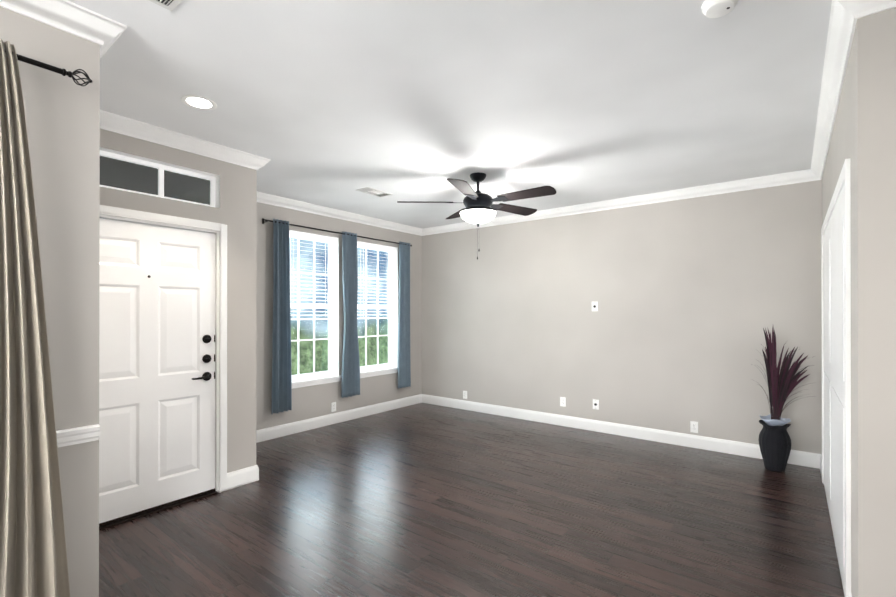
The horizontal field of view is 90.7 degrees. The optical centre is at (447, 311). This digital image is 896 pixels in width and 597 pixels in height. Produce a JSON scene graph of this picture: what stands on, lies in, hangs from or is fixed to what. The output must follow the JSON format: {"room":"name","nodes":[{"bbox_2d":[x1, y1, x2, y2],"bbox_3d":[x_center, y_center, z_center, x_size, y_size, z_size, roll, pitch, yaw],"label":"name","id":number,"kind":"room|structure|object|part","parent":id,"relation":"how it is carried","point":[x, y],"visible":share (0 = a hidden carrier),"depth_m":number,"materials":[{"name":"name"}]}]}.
{"room":"living room","nodes":[
{"label":"living room","id":0,"kind":"room"},
{"bbox_2d":[0,6,55,411],"bbox_3d":[-2.884,0.063,0.419,0.150,2.720,3.797,0,0,38],"label":"wall","id":1,"kind":"structure","parent":0,"point":[28,37],"depth_m":1.84,"materials":[{"name":"paint"}]},
{"bbox_2d":[0,38,92,596],"bbox_3d":[-2.279,0.196,0.931,0.175,2.431,2.449,0,0,38],"label":"curtain","id":2,"kind":"object","parent":1,"relation":"attached to","point":[33,557],"visible":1,"depth_m":1.71,"materials":[{"name":"beige fabric"}]},
{"bbox_3d":[-2.298,-0.980,0.948,0.128,0.072,2.449,0,0,38],"label":"rod","id":3,"kind":"part","parent":2,"relation":"part of","materials":[{"name":"black metal"}]},
{"bbox_2d":[0,0,126,51],"bbox_3d":[-2.722,-1.249,0.441,0.080,0.095,4.027,0,0,38],"label":"crown molding","id":4,"kind":"structure","parent":1,"relation":"attached to","point":[104,32],"depth_m":1.88,"materials":[{"name":"white wood"}]},
{"bbox_2d":[56,424,99,446],"bbox_3d":[-2.767,0.538,0.419,0.032,0.070,3.943,0,0,38],"label":"trim","id":5,"kind":"structure","parent":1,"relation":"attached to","point":[77,435],"depth_m":1.91,"materials":[{"name":"white wood"}]},
{"bbox_2d":[55,28,99,596],"bbox_3d":[-2.114,0.067,2.320,1.270,2.720,0.150,0,0,38],"label":"wall","id":6,"kind":"structure","parent":0,"point":[77,255],"depth_m":1.93,"materials":[{"name":"paint"}]},
{"bbox_2d":[100,129,238,472],"bbox_3d":[-2.141,0.069,3.198,0.150,2.720,1.203,0,0,38],"label":"wall","id":7,"kind":"structure","parent":0,"point":[225,210],"depth_m":3.50,"materials":[{"name":"paint"}]},
{"bbox_2d":[99,218,214,525],"bbox_3d":[-2.107,0.400,3.125,0.107,2.022,0.912,0,0,38],"label":"door","id":8,"kind":"structure","parent":7,"relation":"in","point":[157,424],"depth_m":3.16,"materials":[{"name":"white wood"}]},
{"bbox_3d":[-2.107,0.579,3.125,0.107,1.664,0.912,0,0,38],"label":"door hardware","id":9,"kind":"part","parent":8,"relation":"part of","materials":[{"name":"white wood"}]},
{"bbox_2d":[100,150,214,206],"bbox_3d":[-2.178,-0.946,3.189,0.045,0.263,0.955,0,0,38],"label":"transom","id":10,"kind":"object","parent":7,"relation":"attached to","point":[125,173],"visible":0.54,"depth_m":3.23,"materials":[{"name":"white plastic"}]},
{"bbox_2d":[99,491,217,530],"bbox_3d":[-2.139,1.420,3.148,0.130,0.017,0.922,0,0,38],"label":"threshold","id":11,"kind":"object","parent":7,"relation":"attached to","point":[128,519],"depth_m":3.15,"materials":[{"name":"brown metal"}]},
{"bbox_2d":[100,205,226,492],"bbox_3d":[-2.154,0.369,3.161,0.174,2.125,1.070,0,0,38],"label":"door frame","id":12,"kind":"structure","parent":7,"relation":"attached to","point":[219,230],"depth_m":3.49,"materials":[{"name":"white wood"}]},
{"bbox_2d":[100,110,270,169],"bbox_3d":[-1.979,-1.243,3.222,0.080,0.095,1.433,0,0,38],"label":"crown molding","id":13,"kind":"structure","parent":7,"relation":"attached to","point":[112,122],"depth_m":3.22,"materials":[{"name":"white wood"}]},
{"bbox_2d":[239,165,256,469],"bbox_3d":[-2.077,0.070,4.005,1.040,2.720,0.150,0,0,38],"label":"wall","id":14,"kind":"structure","parent":0,"point":[247,293],"depth_m":3.68,"materials":[{"name":"paint"}]},
{"bbox_2d":[227,465,258,481],"bbox_3d":[-2.008,1.365,4.053,1.025,0.132,0.015,0,0,38],"label":"baseboard","id":15,"kind":"structure","parent":14,"relation":"attached to","point":[241,477],"depth_m":3.68,"materials":[{"name":"white wood"}]},
{"bbox_2d":[256,202,421,429],"bbox_3d":[-1.533,0.074,5.673,0.150,2.720,3.450,0,0,38],"label":"wall","id":16,"kind":"structure","parent":0,"point":[309,402],"depth_m":5.67,"materials":[{"name":"paint"}]},
{"bbox_2d":[289,235,341,388],"bbox_3d":[-1.700,-0.021,5.429,0.177,1.853,0.870,0,0,38],"label":"window","id":17,"kind":"structure","parent":16,"relation":"in","point":[312,379],"depth_m":5.55,"materials":[{"name":"white plastic"}]},
{"bbox_3d":[-1.748,-0.056,5.466,0.004,1.650,0.670,0,0,38],"label":"glass","id":18,"kind":"part","parent":17,"relation":"part of","materials":[{"name":"clear glass"}]},
{"bbox_2d":[289,231,336,319],"bbox_3d":[-1.691,-0.416,5.423,0.060,1.048,0.776,0,0,38],"label":"window blinds","id":19,"kind":"object","parent":17,"relation":"attached to","point":[310,236],"visible":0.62,"depth_m":5.44,"materials":[{"name":"white plastic"}]},
{"bbox_2d":[331,402,335,411],"bbox_3d":[-1.455,1.219,5.641,0.008,0.116,0.072,0,0,38],"label":"outlet","id":20,"kind":"object","parent":16,"relation":"attached to","point":[333,406],"visible":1,"depth_m":5.63,"materials":[{"name":"white plastic"}]},
{"bbox_2d":[262,218,411,245],"bbox_3d":[-1.308,-0.991,5.760,0.101,0.060,2.392,0,0,38],"label":"rod","id":21,"kind":"object","parent":16,"relation":"attached to","point":[263,220],"visible":0.81,"depth_m":5.43,"materials":[{"name":"black metal"}]},
{"bbox_2d":[271,218,410,413],"bbox_3d":[-1.267,0.057,5.756,0.090,2.155,2.237,0,0,38],"label":"window curtains","id":22,"kind":"object","parent":21,"relation":"hanging from","point":[282,378],"visible":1,"depth_m":5.68,"materials":[{"name":"blue fabric"}]},
{"bbox_2d":[256,394,422,442],"bbox_3d":[-1.428,1.368,5.670,0.015,0.132,3.280,0,0,38],"label":"baseboard","id":23,"kind":"structure","parent":16,"relation":"attached to","point":[269,433],"depth_m":5.61,"materials":[{"name":"white wood"}]},
{"bbox_2d":[257,191,423,235],"bbox_3d":[-1.430,-1.238,5.621,0.080,0.095,3.190,0,0,38],"label":"crown molding","id":24,"kind":"structure","parent":16,"relation":"attached to","point":[264,198],"depth_m":5.58,"materials":[{"name":"white wood"}]},
{"bbox_2d":[357,246,397,377],"bbox_3d":[-1.037,-0.019,6.281,0.177,1.853,0.870,0,0,38],"label":"window","id":25,"kind":"structure","parent":16,"relation":"in","point":[377,369],"depth_m":6.40,"materials":[{"name":"white plastic"}]},
{"bbox_3d":[-1.084,-0.054,6.319,0.004,1.650,0.670,0,0,38],"label":"glass","id":26,"kind":"part","parent":25,"relation":"part of","materials":[{"name":"clear glass"}]},
{"bbox_2d":[357,242,395,318],"bbox_3d":[-1.028,-0.414,6.275,0.060,1.048,0.776,0,0,38],"label":"window blinds","id":27,"kind":"object","parent":25,"relation":"attached to","point":[363,245],"visible":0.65,"depth_m":6.28,"materials":[{"name":"white plastic"}]},
{"bbox_2d":[68,0,831,228],"bbox_3d":[-0.138,-1.355,1.329,7.990,0.120,9.200,0,0,38],"label":"ceiling","id":28,"kind":"structure","parent":0,"point":[335,104],"depth_m":2.60,"materials":[{"name":"paint"}]},
{"bbox_2d":[149,0,181,10],"bbox_3d":[-1.215,-1.290,1.729,0.175,0.009,0.310,0,0,38],"label":"ceiling vent","id":29,"kind":"object","parent":28,"relation":"in","point":[171,5],"visible":1,"depth_m":1.85,"materials":[{"name":"white metal"}]},
{"bbox_2d":[181,95,216,109],"bbox_3d":[-1.541,-1.289,2.743,0.196,0.006,0.196,0,0,38],"label":"recessed light","id":30,"kind":"object","parent":28,"relation":"in","point":[198,102],"visible":1,"depth_m":2.74,"materials":[{"name":"white plastic"}]},
{"bbox_2d":[356,187,392,196],"bbox_3d":[-0.796,-1.284,4.792,0.190,0.009,0.360,0,0,38],"label":"ceiling vent","id":31,"kind":"object","parent":28,"relation":"in","point":[372,191],"visible":1,"depth_m":4.78,"materials":[{"name":"white metal"}]},
{"bbox_2d":[397,172,555,259],"bbox_3d":[0.331,-0.889,4.167,1.424,0.800,1.467,0,0,38],"label":"ceiling fan","id":32,"kind":"object","parent":28,"relation":"hanging from","point":[481,208],"visible":1,"depth_m":4.08,"materials":[{"name":"brown metal"}]},
{"bbox_3d":[0.284,-0.893,4.192,0.352,0.123,0.352,0,0,38],"label":"lamp shade","id":33,"kind":"part","parent":32,"relation":"part of","materials":[{"name":"white glass"}]},
{"bbox_2d":[701,0,737,17],"bbox_3d":[1.139,-1.275,1.855,0.134,0.038,0.134,0,0,38],"label":"smoke detector","id":34,"kind":"object","parent":28,"relation":"attached to","point":[714,8],"visible":1,"depth_m":1.84,"materials":[{"name":"white plastic"}]},
{"bbox_2d":[99,403,843,596],"bbox_3d":[0.313,1.486,1.985,8.090,0.120,10.800,0,0,38],"label":"floor","id":35,"kind":"structure","parent":0,"point":[423,500],"depth_m":2.98,"materials":[{"name":"brown wood"}]},
{"bbox_2d":[751,327,813,471],"bbox_3d":[3.019,0.772,3.995,0.466,1.316,0.407,0,0,38],"label":"potted plant","id":36,"kind":"object","parent":35,"relation":"on","point":[774,439],"visible":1,"depth_m":3.98,"materials":[{"name":"black ceramic"}]},
{"bbox_2d":[422,180,821,453],"bbox_3d":[1.478,0.074,5.611,4.980,2.720,0.150,0,0,38],"label":"wall","id":37,"kind":"structure","parent":0,"point":[693,297],"depth_m":4.97,"materials":[{"name":"paint"}]},
{"bbox_2d":[463,391,466,398],"bbox_3d":[0.249,1.221,6.464,0.072,0.116,0.008,0,0,38],"label":"electrical outlet","id":38,"kind":"object","parent":37,"relation":"attached to","point":[464,394],"visible":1,"depth_m":6.46,"materials":[{"name":"white plastic"}]},
{"bbox_2d":[560,397,565,406],"bbox_3d":[1.437,1.134,5.540,0.072,0.116,0.008,0,0,38],"label":"electrical outlet","id":39,"kind":"object","parent":37,"relation":"attached to","point":[563,401],"visible":1,"depth_m":5.53,"materials":[{"name":"white plastic"}]},
{"bbox_2d":[592,302,597,310],"bbox_3d":[1.754,-0.057,5.294,0.072,0.116,0.012,0,0,38],"label":"outlet plate","id":40,"kind":"object","parent":37,"relation":"attached to","point":[594,306],"visible":1,"depth_m":5.29,"materials":[{"name":"white plastic"}]},
{"bbox_2d":[593,399,598,409],"bbox_3d":[1.762,1.113,5.285,0.072,0.116,0.012,0,0,38],"label":"electrical outlet","id":41,"kind":"object","parent":37,"relation":"attached to","point":[595,404],"visible":1,"depth_m":5.28,"materials":[{"name":"white plastic"}]},
{"bbox_2d":[424,169,816,235],"bbox_3d":[1.467,-1.239,5.477,4.830,0.095,0.080,0,0,38],"label":"crown molding","id":42,"kind":"structure","parent":37,"relation":"attached to","point":[801,176],"depth_m":4.89,"materials":[{"name":"white wood"}]},
{"bbox_2d":[423,394,818,468],"bbox_3d":[1.487,1.368,5.497,4.830,0.132,0.015,0,0,38],"label":"baseboard","id":43,"kind":"structure","parent":37,"relation":"attached to","point":[808,459],"depth_m":5.03,"materials":[{"name":"white wood"}]},
{"bbox_2d":[690,421,697,432],"bbox_3d":[2.584,1.217,4.648,0.072,0.116,0.008,0,0,38],"label":"electrical outlet","id":44,"kind":"object","parent":37,"relation":"attached to","point":[693,427],"visible":1,"depth_m":4.65,"materials":[{"name":"white plastic"}]},
{"bbox_2d":[822,7,895,596],"bbox_3d":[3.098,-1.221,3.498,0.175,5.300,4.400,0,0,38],"label":"wall","id":45,"kind":"structure","parent":0,"point":[863,137],"depth_m":1.79,"materials":[{"name":"paint"}]},
{"bbox_2d":[819,454,821,476],"bbox_3d":[3.269,1.364,3.866,0.015,0.132,0.360,0,0,38],"label":"baseboard","id":46,"kind":"structure","parent":45,"relation":"attached to","point":[820,455],"depth_m":3.96,"materials":[{"name":"white wood"}]},
{"bbox_2d":[821,158,850,596],"bbox_3d":[2.500,0.363,2.883,0.018,2.130,2.140,0,0,38],"label":"door","id":47,"kind":"structure","parent":45,"relation":"attached to","point":[836,333],"depth_m":2.42,"materials":[{"name":"white wood"}]},
{"bbox_2d":[808,0,879,179],"bbox_3d":[2.460,-1.244,2.861,0.110,0.095,2.770,0,0,38],"label":"crown molding","id":48,"kind":"structure","parent":45,"relation":"attached to","point":[844,14],"depth_m":2.24,"materials":[{"name":"white wood"}]},
{"bbox_2d":[892,0,895,7],"bbox_3d":[1.998,-1.246,1.897,0.105,0.095,0.680,0,0,38],"label":"crown molding","id":49,"kind":"structure","parent":45,"relation":"attached to","point":[893,1],"depth_m":1.74,"materials":[{"name":"white wood"}]},
{"label":"outside","id":50,"kind":"structure","parent":0,"visible":0},
{"bbox_2d":[289,238,387,374],"bbox_3d":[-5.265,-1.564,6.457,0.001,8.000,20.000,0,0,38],"label":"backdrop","id":51,"kind":"structure","parent":50,"point":[370,332],"depth_m":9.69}
]}

